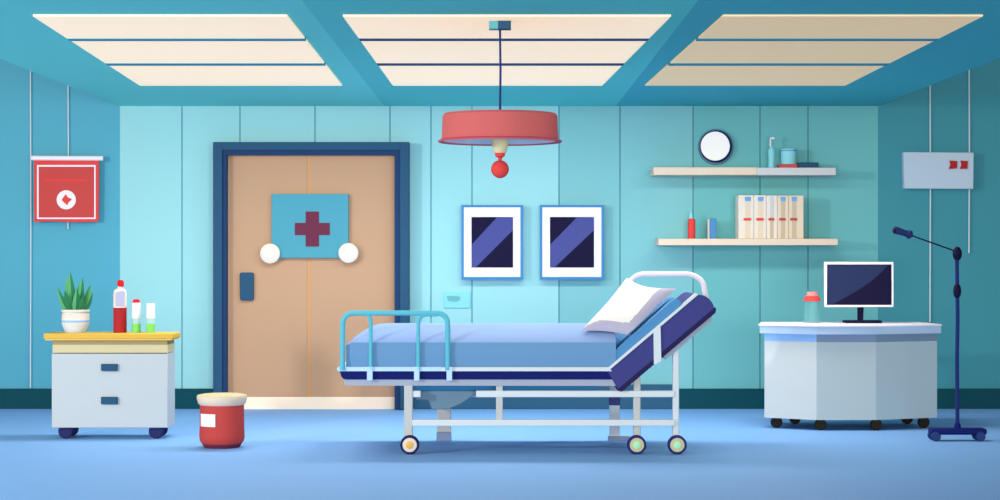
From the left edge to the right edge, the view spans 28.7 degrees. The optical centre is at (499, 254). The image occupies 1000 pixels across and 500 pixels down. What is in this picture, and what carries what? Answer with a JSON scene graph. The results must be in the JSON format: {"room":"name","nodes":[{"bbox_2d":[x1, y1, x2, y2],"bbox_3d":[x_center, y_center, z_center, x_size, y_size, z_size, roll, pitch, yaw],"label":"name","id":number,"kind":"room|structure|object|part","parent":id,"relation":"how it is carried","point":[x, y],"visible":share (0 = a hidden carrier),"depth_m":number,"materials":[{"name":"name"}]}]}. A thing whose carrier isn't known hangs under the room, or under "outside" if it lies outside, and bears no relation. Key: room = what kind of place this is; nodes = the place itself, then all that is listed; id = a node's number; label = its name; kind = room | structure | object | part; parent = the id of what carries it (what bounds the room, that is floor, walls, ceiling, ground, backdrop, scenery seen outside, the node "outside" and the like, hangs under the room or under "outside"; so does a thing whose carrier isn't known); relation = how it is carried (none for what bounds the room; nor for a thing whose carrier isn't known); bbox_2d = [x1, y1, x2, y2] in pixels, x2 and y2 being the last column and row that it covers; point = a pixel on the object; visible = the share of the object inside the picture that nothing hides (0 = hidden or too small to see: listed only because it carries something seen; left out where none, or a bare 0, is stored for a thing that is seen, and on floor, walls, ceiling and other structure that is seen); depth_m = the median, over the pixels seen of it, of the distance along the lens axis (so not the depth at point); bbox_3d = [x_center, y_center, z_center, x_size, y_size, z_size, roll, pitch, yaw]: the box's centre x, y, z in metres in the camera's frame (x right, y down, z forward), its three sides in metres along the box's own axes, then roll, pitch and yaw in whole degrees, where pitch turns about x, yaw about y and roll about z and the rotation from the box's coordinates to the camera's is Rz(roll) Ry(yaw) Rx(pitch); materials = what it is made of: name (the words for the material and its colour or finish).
{"room":"hospital room","nodes":[
{"label":"hospital room","id":0,"kind":"room"},
{"bbox_2d":[0,58,999,388],"bbox_3d":[0.000,-0.390,16.070,10.400,3.300,0.140,0,0,0],"label":"wall","id":1,"kind":"structure","parent":0,"point":[605,155],"depth_m":16.00,"materials":[{"name":"teal paint"}]},
{"bbox_2d":[30,71,31,387],"bbox_3d":[-3.842,-0.295,15.980,0.014,2.767,0.011,0,0,0],"label":"cord","id":2,"kind":"object","parent":1,"relation":"hanging from","point":[30,71],"visible":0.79,"depth_m":15.97,"materials":[{"name":"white plastic"}]},
{"bbox_2d":[31,156,102,221],"bbox_3d":[-3.528,-0.539,15.915,0.583,0.543,0.040,0,0,0],"label":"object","id":3,"kind":"object","parent":1,"relation":"attached to","point":[66,188],"visible":1,"depth_m":15.92,"materials":[{"name":"red"}]},
{"bbox_3d":[-3.528,-0.790,15.915,0.583,0.042,0.040,0,0,0],"label":"rail","id":4,"kind":"part","parent":3,"relation":"part of","materials":[{"name":"white metal"}]},
{"bbox_2d":[67,85,68,228],"bbox_3d":[-3.535,-0.880,15.980,0.014,1.334,0.011,0,0,0],"label":"cord","id":5,"kind":"object","parent":1,"relation":"hanging from","point":[67,85],"visible":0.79,"depth_m":15.98,"materials":[{"name":"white plastic"}]},
{"bbox_2d":[213,142,409,409],"bbox_3d":[-1.535,0.169,15.925,1.592,2.182,0.150,0,0,0],"label":"door","id":6,"kind":"structure","parent":1,"relation":"in","point":[276,320],"depth_m":15.95,"materials":[{"name":"brown wood"}]},
{"bbox_3d":[-2.067,0.257,15.938,0.114,0.228,0.035,0,0,0],"label":"handle","id":7,"kind":"part","parent":6,"relation":"part of","materials":[{"name":"blue metal"}]},
{"bbox_3d":[-1.872,-0.012,15.921,0.162,0.162,0.092,0,0,0],"label":"knob","id":8,"kind":"part","parent":6,"relation":"part of","materials":[{"name":"white"}]},
{"bbox_2d":[272,194,348,257],"bbox_3d":[-1.549,-0.236,15.930,0.628,0.522,0.050,0,0,0],"label":"door sign","id":9,"kind":"object","parent":6,"relation":"attached to","point":[303,225],"visible":1,"depth_m":15.91,"materials":[{"name":"teal plastic"}]},
{"bbox_3d":[-1.548,1.210,15.970,1.373,0.100,0.039,0,0,0],"label":"kick plate","id":10,"kind":"part","parent":6,"relation":"part of","materials":[{"name":"beige"}]},
{"bbox_3d":[-1.234,-0.016,15.921,0.162,0.162,0.092,0,0,0],"label":"knob","id":11,"kind":"part","parent":6,"relation":"part of","materials":[{"name":"white"}]},
{"bbox_2d":[444,292,469,307],"bbox_3d":[-0.352,0.368,15.991,0.205,0.123,0.018,0,0,0],"label":"wall switch","id":12,"kind":"object","parent":1,"relation":"attached to","point":[451,299],"visible":1,"depth_m":15.98,"materials":[{"name":"teal plastic"}]},
{"bbox_2d":[461,205,522,279],"bbox_3d":[-0.063,-0.104,15.954,0.501,0.607,0.091,0,0,0],"label":"picture frame","id":13,"kind":"object","parent":1,"relation":"attached to","point":[491,235],"visible":1,"depth_m":15.91,"materials":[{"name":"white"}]},
{"bbox_2d":[471,217,512,267],"bbox_3d":[-0.063,-0.104,15.912,0.338,0.412,0.005,0,0,0],"label":"print","id":14,"kind":"object","parent":13,"relation":"attached to","point":[491,237],"depth_m":15.91,"materials":[{"name":"blue paper"}]},
{"bbox_2d":[0,389,999,408],"bbox_3d":[0.000,1.177,15.989,10.400,0.166,0.022,0,0,0],"label":"baseboard","id":15,"kind":"structure","parent":1,"relation":"attached to","point":[184,398],"depth_m":15.98,"materials":[{"name":"teal paint"}]},
{"bbox_2d":[413,384,671,408],"bbox_3d":[0.347,1.159,15.969,2.167,0.200,0.018,0,0,0],"label":"trim","id":16,"kind":"structure","parent":1,"relation":"attached to","point":[473,402],"depth_m":15.96,"materials":[{"name":"blue"}]},
{"bbox_2d":[540,205,603,279],"bbox_3d":[0.587,-0.104,15.954,0.522,0.607,0.091,0,0,0],"label":"picture frame","id":17,"kind":"object","parent":1,"relation":"attached to","point":[571,236],"visible":1,"depth_m":15.91,"materials":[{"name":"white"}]},
{"bbox_2d":[550,217,593,267],"bbox_3d":[0.587,-0.104,15.912,0.359,0.412,0.005,0,0,0],"label":"print","id":18,"kind":"object","parent":17,"relation":"attached to","point":[571,238],"depth_m":15.91,"materials":[{"name":"blue paper"}]},
{"bbox_2d":[698,129,733,164],"bbox_3d":[1.767,-0.885,15.969,0.292,0.292,0.063,0,0,0],"label":"wall clock","id":19,"kind":"object","parent":1,"relation":"attached to","point":[715,146],"visible":1,"depth_m":15.94,"materials":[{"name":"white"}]},
{"bbox_2d":[650,167,835,176],"bbox_3d":[1.964,-0.672,15.830,1.464,0.064,0.340,0,0,0],"label":"wall shelf","id":20,"kind":"object","parent":1,"relation":"attached to","point":[655,171],"visible":1,"depth_m":15.66,"materials":[{"name":"beige wood"}]},
{"bbox_2d":[768,137,774,167],"bbox_3d":[2.209,-0.831,15.880,0.057,0.259,0.057,0,0,0],"label":"pump bottle","id":21,"kind":"object","parent":20,"relation":"on","point":[771,151],"visible":0.87,"depth_m":15.86,"materials":[{"name":"teal plastic"}]},
{"bbox_2d":[777,164,797,167],"bbox_3d":[2.337,-0.720,15.880,0.150,0.037,0.120,0,0,0],"label":"flat box","id":22,"kind":"object","parent":20,"relation":"on","point":[778,165],"visible":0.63,"depth_m":15.82,"materials":[{"name":"red"}]},
{"bbox_2d":[780,148,796,163],"bbox_3d":[2.347,-0.802,15.880,0.133,0.127,0.133,0,0,0],"label":"glass jar","id":23,"kind":"object","parent":22,"relation":"on","point":[788,155],"visible":1,"depth_m":15.83,"materials":[{"name":"teal glass"}]},
{"bbox_2d":[797,163,818,167],"bbox_3d":[2.502,-0.726,15.880,0.163,0.049,0.120,0,0,0],"label":"flat box","id":24,"kind":"object","parent":20,"relation":"on","point":[800,165],"visible":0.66,"depth_m":15.82,"materials":[{"name":"blue metal"}]},
{"bbox_2d":[655,239,837,245],"bbox_3d":[1.992,-0.104,15.830,1.440,0.053,0.340,0,0,0],"label":"wall shelf","id":25,"kind":"object","parent":1,"relation":"attached to","point":[658,242],"visible":1,"depth_m":15.66,"materials":[{"name":"beige wood"}]},
{"bbox_2d":[688,211,694,238],"bbox_3d":[1.559,-0.245,15.880,0.060,0.228,0.060,0,0,0],"label":"spray bottle","id":26,"kind":"object","parent":25,"relation":"on","point":[691,222],"visible":1,"depth_m":15.86,"materials":[{"name":"red plastic"}]},
{"bbox_2d":[707,219,715,238],"bbox_3d":[1.723,-0.213,15.880,0.068,0.165,0.060,0,0,0],"label":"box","id":27,"kind":"object","parent":25,"relation":"on","point":[711,223],"visible":1,"depth_m":15.85,"materials":[{"name":"blue plastic"}]},
{"bbox_2d":[735,195,753,238],"bbox_3d":[1.987,-0.307,15.862,0.125,0.352,0.216,0,0,0],"label":"file box","id":28,"kind":"object","parent":25,"relation":"on","point":[744,204],"visible":0.99,"depth_m":15.76,"materials":[{"name":"white cardboard"}]},
{"bbox_2d":[754,195,765,238],"bbox_3d":[2.100,-0.307,15.862,0.097,0.352,0.216,0,0,0],"label":"file box","id":29,"kind":"object","parent":25,"relation":"on","point":[759,200],"visible":0.9,"depth_m":15.76,"materials":[{"name":"white cardboard"}]},
{"bbox_2d":[766,196,776,238],"bbox_3d":[2.194,-0.306,15.862,0.087,0.350,0.216,0,0,0],"label":"file box","id":30,"kind":"object","parent":25,"relation":"on","point":[771,201],"visible":0.85,"depth_m":15.76,"materials":[{"name":"white cardboard"}]},
{"bbox_2d":[777,196,788,238],"bbox_3d":[2.285,-0.306,15.862,0.091,0.350,0.216,0,0,0],"label":"file box","id":31,"kind":"object","parent":25,"relation":"on","point":[782,201],"visible":0.92,"depth_m":15.76,"materials":[{"name":"beige cardboard"}]},
{"bbox_2d":[789,196,803,238],"bbox_3d":[2.392,-0.306,15.862,0.119,0.350,0.216,0,0,0],"label":"file box","id":32,"kind":"object","parent":25,"relation":"on","point":[796,203],"visible":0.91,"depth_m":15.76,"materials":[{"name":"beige cardboard"}]},
{"bbox_2d":[929,85,930,321],"bbox_3d":[3.522,-0.524,15.980,0.014,2.145,0.011,0,0,0],"label":"cord","id":33,"kind":"object","parent":1,"relation":"hanging from","point":[930,85],"visible":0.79,"depth_m":15.97,"materials":[{"name":"white plastic"}]},
{"bbox_2d":[901,152,973,188],"bbox_3d":[3.576,-0.689,15.950,0.574,0.302,0.100,0,0,0],"label":"wall control box","id":34,"kind":"object","parent":1,"relation":"attached to","point":[920,170],"visible":1,"depth_m":15.91,"materials":[{"name":"blue"}]},
{"bbox_2d":[968,70,969,252],"bbox_3d":[3.841,-0.847,15.980,0.014,1.662,0.011,0,0,0],"label":"cord","id":35,"kind":"object","parent":1,"relation":"hanging from","point":[968,70],"visible":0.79,"depth_m":15.97,"materials":[{"name":"white plastic"}]},
{"bbox_2d":[0,409,999,499],"bbox_3d":[0.000,1.310,8.325,10.400,0.100,15.650,0,0,0],"label":"floor","id":36,"kind":"structure","parent":0,"point":[283,454],"depth_m":12.03,"materials":[{"name":"plastic"}]},
{"bbox_2d":[44,332,180,438],"bbox_3d":[-2.679,0.899,13.508,0.886,0.722,0.325,0,0,0],"label":"base cabinet","id":37,"kind":"object","parent":36,"relation":"on","point":[100,379],"visible":1,"depth_m":13.37,"materials":[{"name":"white wood"}]},
{"bbox_2d":[57,272,92,332],"bbox_3d":[-2.932,0.325,13.518,0.223,0.427,0.196,0,0,42],"label":"potted plant","id":38,"kind":"object","parent":37,"relation":"on","point":[75,305],"visible":1,"depth_m":13.48,"materials":[{"name":"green plant"}]},
{"bbox_3d":[-2.942,0.458,13.530,0.193,0.161,0.193,0,0,0],"label":"pot","id":39,"kind":"part","parent":38,"relation":"part of","materials":[{"name":"white ceramic"}]},
{"bbox_3d":[-2.673,0.996,13.363,0.112,0.050,0.035,0,0,0],"label":"handle","id":40,"kind":"part","parent":37,"relation":"part of","materials":[{"name":"blue metal"}]},
{"bbox_3d":[-2.673,0.769,13.363,0.112,0.048,0.035,0,0,0],"label":"handle","id":41,"kind":"part","parent":37,"relation":"part of","materials":[{"name":"blue metal"}]},
{"bbox_2d":[113,280,126,332],"bbox_3d":[-2.634,0.355,13.528,0.093,0.366,0.096,0,0,0],"label":"medicine bottle","id":42,"kind":"object","parent":37,"relation":"on","point":[119,295],"visible":1,"depth_m":13.49,"materials":[{"name":"red plastic"}]},
{"bbox_2d":[113,287,126,307],"bbox_3d":[-2.634,0.288,13.530,0.093,0.152,0.093,0,0,0],"label":"label","id":43,"kind":"object","parent":42,"relation":"on","point":[119,295],"depth_m":13.48,"materials":[{"name":"white paper"}]},
{"bbox_2d":[132,299,140,332],"bbox_3d":[-2.521,0.422,13.530,0.061,0.233,0.061,0,0,0],"label":"vial","id":44,"kind":"object","parent":37,"relation":"on","point":[136,305],"visible":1,"depth_m":13.50,"materials":[{"name":"green plastic"}]},
{"bbox_2d":[146,303,154,332],"bbox_3d":[-2.420,0.436,13.530,0.061,0.203,0.061,0,0,0],"label":"vial","id":45,"kind":"object","parent":37,"relation":"on","point":[150,307],"visible":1,"depth_m":13.50,"materials":[{"name":"green plastic"}]},
{"bbox_2d":[197,393,246,448],"bbox_3d":[-1.823,1.084,12.800,0.328,0.353,0.328,0,0,0],"label":"waste bin","id":46,"kind":"object","parent":36,"relation":"on","point":[221,414],"visible":1,"depth_m":12.68,"materials":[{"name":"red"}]},
{"bbox_3d":[-1.823,0.944,12.800,0.328,0.074,0.328,0,0,0],"label":"bin lid","id":47,"kind":"part","parent":46,"relation":"part of","materials":[{"name":"beige plastic"}]},
{"bbox_2d":[337,272,715,453],"bbox_3d":[0.192,0.686,12.815,2.445,1.148,1.000,0,0,0],"label":"hospital bed","id":48,"kind":"object","parent":36,"relation":"on","point":[447,364],"visible":0.96,"depth_m":12.36,"materials":[{"name":"blue fabric"}]},
{"bbox_3d":[-0.859,0.543,12.338,0.106,0.370,0.025,0,0,0],"label":"guard post","id":49,"kind":"part","parent":48,"relation":"part of","materials":[{"name":"teal metal"}]},
{"bbox_3d":[-0.702,0.721,12.829,0.658,0.026,0.973,0,0,0],"label":"deck rail","id":50,"kind":"part","parent":48,"relation":"part of","materials":[{"name":"blue"}]},
{"bbox_3d":[-0.663,0.539,12.338,0.698,0.377,0.033,0,0,0],"label":"guard rail","id":51,"kind":"part","parent":48,"relation":"part of","materials":[{"name":"teal metal"}]},
{"bbox_3d":[-0.580,0.990,12.385,0.054,0.335,0.050,0,0,0],"label":"leg","id":52,"kind":"part","parent":48,"relation":"part of","materials":[{"name":"grey metal"}]},
{"bbox_3d":[-0.461,0.546,12.338,0.137,0.363,0.025,0,0,0],"label":"guard post","id":53,"kind":"part","parent":48,"relation":"part of","materials":[{"name":"teal metal"}]},
{"bbox_3d":[-0.380,1.024,13.250,0.095,0.352,0.060,0,0,0],"label":"leg","id":54,"kind":"part","parent":48,"relation":"part of","materials":[{"name":"grey metal"}]},
{"bbox_3d":[-0.135,0.760,12.832,1.763,0.056,0.956,0,0,0],"label":"bed frame","id":55,"kind":"part","parent":48,"relation":"part of","materials":[{"name":"blue metal"}]},
{"bbox_3d":[-0.126,0.809,12.825,1.724,0.041,0.930,0,0,0],"label":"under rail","id":56,"kind":"part","parent":48,"relation":"part of","materials":[{"name":"blue"}]},
{"bbox_3d":[-0.120,0.580,12.830,1.708,0.260,0.952,0,0,0],"label":"mattress","id":57,"kind":"part","parent":48,"relation":"part of","materials":[{"name":"blue fabric"}]},
{"bbox_2d":[413,386,597,390],"bbox_3d":[0.032,0.852,12.865,1.188,0.034,0.790,0,0,0],"label":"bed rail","id":58,"kind":"object","parent":48,"relation":"on","point":[423,388],"depth_m":12.47,"materials":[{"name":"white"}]},
{"bbox_3d":[0.168,0.723,12.829,1.081,0.025,0.971,0,0,0],"label":"deck rail","id":59,"kind":"part","parent":48,"relation":"part of","materials":[{"name":"white metal"}]},
{"bbox_3d":[0.275,1.063,12.380,1.664,0.040,0.040,0,0,0],"label":"rail","id":60,"kind":"part","parent":48,"relation":"part of","materials":[{"name":"white metal"}]},
{"bbox_3d":[0.275,0.881,12.390,1.664,0.041,0.040,0,0,0],"label":"rail","id":61,"kind":"part","parent":48,"relation":"part of","materials":[{"name":"white metal"}]},
{"bbox_3d":[0.777,1.005,13.250,0.068,0.449,0.060,0,0,0],"label":"leg","id":62,"kind":"part","parent":48,"relation":"part of","materials":[{"name":"grey metal"}]},
{"bbox_2d":[582,278,674,334],"bbox_3d":[0.862,0.328,12.559,0.445,0.358,0.571,0,0,35],"label":"pillow","id":63,"kind":"object","parent":48,"relation":"on","point":[632,302],"visible":1,"depth_m":12.50,"materials":[{"name":"white fabric"}]},
{"bbox_3d":[0.869,0.968,12.405,0.046,0.392,0.050,0,0,0],"label":"leg","id":64,"kind":"part","parent":48,"relation":"part of","materials":[{"name":"grey metal"}]},
{"bbox_2d":[615,297,680,359],"bbox_3d":[0.912,0.493,12.826,0.475,0.432,0.928,0,0,0],"label":"cushion","id":65,"kind":"object","parent":48,"relation":"on","point":[658,336],"depth_m":12.35,"materials":[{"name":"blue fabric"}]},
{"bbox_3d":[0.967,0.488,12.371,0.574,0.498,0.058,0,0,0],"label":"backrest rail","id":66,"kind":"part","parent":48,"relation":"part of","materials":[{"name":"white"}]},
{"bbox_3d":[1.017,0.550,12.830,0.671,0.594,0.960,0,0,0],"label":"backrest","id":67,"kind":"part","parent":48,"relation":"part of","materials":[{"name":"blue"}]},
{"bbox_3d":[1.116,0.864,12.405,0.040,0.601,0.050,0,0,0],"label":"leg","id":68,"kind":"part","parent":48,"relation":"part of","materials":[{"name":"white metal"}]},
{"bbox_3d":[1.190,0.524,12.790,0.309,0.279,0.840,0,0,0],"label":"support rail","id":69,"kind":"part","parent":48,"relation":"part of","materials":[{"name":"blue"}]},
{"bbox_2d":[759,322,941,429],"bbox_3d":[2.543,0.881,14.310,1.331,0.758,0.700,0,0,0],"label":"desk","id":70,"kind":"object","parent":36,"relation":"on","point":[820,372],"visible":1,"depth_m":14.05,"materials":[{"name":"white"}]},
{"bbox_3d":[2.103,0.904,14.114,0.404,0.558,0.020,0,0,31],"label":"panel","id":71,"kind":"part","parent":70,"relation":"part of","materials":[{"name":"grey"}]},
{"bbox_3d":[2.483,0.904,14.010,0.427,0.558,0.020,0,0,0],"label":"panel","id":72,"kind":"part","parent":70,"relation":"part of","materials":[{"name":"blue"}]},
{"bbox_2d":[824,262,893,322],"bbox_3d":[2.648,0.276,14.420,0.511,0.452,0.140,0,0,0],"label":"computer monitor","id":73,"kind":"object","parent":70,"relation":"on","point":[860,285],"visible":1,"depth_m":14.40,"materials":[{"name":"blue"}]},
{"bbox_3d":[2.935,0.904,14.114,0.528,0.558,0.020,0,0,-23],"label":"panel","id":74,"kind":"part","parent":70,"relation":"part of","materials":[{"name":"blue"}]},
{"bbox_2d":[892,226,986,440],"bbox_3d":[2.979,0.533,13.255,0.631,1.454,0.136,0,0,0],"label":"lamp","id":75,"kind":"object","parent":36,"relation":"on","point":[934,433],"visible":1,"depth_m":13.23,"materials":[{"name":"blue metal"}]},
{"bbox_3d":[2.938,-0.080,13.245,0.302,0.116,0.010,0,0,0],"label":"swing arm","id":76,"kind":"part","parent":75,"relation":"part of","materials":[{"name":"blue"}]},
{"bbox_3d":[3.106,1.196,13.255,0.377,0.041,0.120,0,0,0],"label":"plate","id":77,"kind":"part","parent":75,"relation":"part of","materials":[{"name":"blue metal"}]},
{"bbox_2d":[0,0,999,105],"bbox_3d":[-0.009,-1.271,12.050,6.213,0.100,7.900,0,0,0],"label":"ceiling","id":78,"kind":"structure","parent":0,"point":[26,42],"depth_m":12.01,"materials":[{"name":"teal paint"}]},
{"bbox_2d":[33,14,341,85],"bbox_3d":[-1.825,-1.213,11.914,1.491,0.016,4.048,0,0,0],"label":"recessed light","id":79,"kind":"object","parent":78,"relation":"in","point":[147,49],"visible":1,"depth_m":11.37,"materials":[{"name":"beige plastic"}]},
{"bbox_2d":[34,14,286,14],"bbox_3d":[-1.825,-1.219,11.914,1.483,0.004,4.040,0,0,0],"label":"tray","id":80,"kind":"object","parent":79,"relation":"on","point":[34,14],"depth_m":9.89,"materials":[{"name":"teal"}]},
{"bbox_2d":[33,15,304,37],"bbox_3d":[-1.748,-1.214,10.396,1.338,0.009,1.013,0,0,0],"label":"diffuser","id":81,"kind":"object","parent":79,"relation":"attached to","point":[69,26],"depth_m":10.33,"materials":[{"name":"beige plastic"}]},
{"bbox_2d":[72,39,323,62],"bbox_3d":[-1.790,-1.214,11.652,1.396,0.009,1.317,0,0,0],"label":"diffuser","id":82,"kind":"object","parent":79,"relation":"attached to","point":[108,51],"depth_m":11.60,"materials":[{"name":"beige plastic"}]},
{"bbox_2d":[110,65,341,85],"bbox_3d":[-1.840,-1.214,13.182,1.461,0.009,1.512,0,0,0],"label":"diffuser","id":83,"kind":"object","parent":79,"relation":"attached to","point":[143,75],"depth_m":13.15,"materials":[{"name":"beige plastic"}]},
{"bbox_2d":[343,14,670,177],"bbox_3d":[0.035,-0.809,11.861,1.662,0.823,4.153,0,0,0],"label":"recessed light","id":84,"kind":"object","parent":78,"relation":"in","point":[409,49],"depth_m":10.85,"materials":[{"name":"beige"}]},
{"bbox_3d":[0.000,-0.803,10.108,0.646,0.811,0.646,0,0,0],"label":"pendant lamp","id":85,"kind":"part","parent":84,"relation":"part of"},
{"bbox_2d":[379,66,620,85],"bbox_3d":[0.002,-1.214,13.182,1.556,0.009,1.512,0,0,0],"label":"diffuser","id":86,"kind":"object","parent":84,"relation":"attached to","point":[397,75],"depth_m":13.15,"materials":[{"name":"beige plastic"}]},
{"bbox_2d":[491,139,508,152],"bbox_3d":[0.000,-0.569,10.108,0.099,0.082,0.099,0,0,0],"label":"socket","id":87,"kind":"object","parent":84,"relation":"attached to","point":[498,145],"depth_m":10.07,"materials":[{"name":"beige plastic"}]},
{"bbox_3d":[0.000,-0.665,10.108,0.606,0.149,0.606,0,0,0],"label":"lamp shade","id":88,"kind":"part","parent":84,"relation":"part of","materials":[{"name":"red"}]},
{"bbox_2d":[444,139,555,143],"bbox_3d":[0.000,-0.596,10.108,0.588,0.013,0.588,0,0,0],"label":"diffuser","id":89,"kind":"object","parent":84,"relation":"attached to","point":[446,141],"depth_m":10.17,"materials":[{"name":"white"}]},
{"bbox_3d":[0.000,-0.444,10.108,0.093,0.093,0.093,0,0,0],"label":"bulb","id":90,"kind":"part","parent":84,"relation":"part of","materials":[{"name":"red glass"}]},
{"bbox_3d":[0.001,-0.943,10.108,0.014,0.450,0.012,0,0,0],"label":"cord","id":91,"kind":"part","parent":84,"relation":"part of","materials":[{"name":"blue plastic"}]},
{"bbox_2d":[361,41,645,62],"bbox_3d":[0.021,-1.214,11.652,1.616,0.009,1.317,0,0,0],"label":"diffuser","id":92,"kind":"object","parent":84,"relation":"attached to","point":[381,51],"depth_m":11.60,"materials":[{"name":"beige plastic"}]},
{"bbox_2d":[343,15,670,37],"bbox_3d":[0.035,-1.214,10.396,1.662,0.009,1.013,0,0,0],"label":"diffuser","id":93,"kind":"object","parent":84,"relation":"attached to","point":[364,26],"depth_m":10.33,"materials":[{"name":"beige plastic"}]},
{"bbox_2d":[344,14,669,14],"bbox_3d":[0.035,-1.219,11.914,1.654,0.004,4.040,0,0,0],"label":"tray","id":94,"kind":"object","parent":84,"relation":"on","point":[344,14],"depth_m":9.89,"materials":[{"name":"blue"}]},
{"bbox_2d":[645,14,982,85],"bbox_3d":[1.749,-1.213,11.914,1.428,0.016,4.048,0,0,0],"label":"recessed light","id":95,"kind":"object","parent":78,"relation":"in","point":[736,49],"visible":1,"depth_m":11.37,"materials":[{"name":"beige plastic"}]},
{"bbox_2d":[645,64,882,85],"bbox_3d":[1.749,-1.214,13.182,1.428,0.009,1.512,0,0,0],"label":"diffuser","id":96,"kind":"object","parent":95,"relation":"attached to","point":[670,75],"depth_m":13.15,"materials":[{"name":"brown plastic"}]},
{"bbox_2d":[670,39,932,62],"bbox_3d":[1.765,-1.214,11.652,1.384,0.009,1.317,0,0,0],"label":"diffuser","id":97,"kind":"object","parent":95,"relation":"attached to","point":[699,51],"depth_m":11.60,"materials":[{"name":"brown"}]},
{"bbox_2d":[698,15,982,37],"bbox_3d":[1.779,-1.214,10.396,1.345,0.009,1.013,0,0,0],"label":"diffuser","id":98,"kind":"object","parent":95,"relation":"attached to","point":[727,26],"depth_m":10.33,"materials":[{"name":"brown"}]},
{"bbox_2d":[803,292,820,300],"bbox_3d":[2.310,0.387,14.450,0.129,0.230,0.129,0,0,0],"label":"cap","id":99,"kind":"object","parent":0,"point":[811,296],"visible":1,"depth_m":14.41,"materials":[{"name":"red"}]}
]}

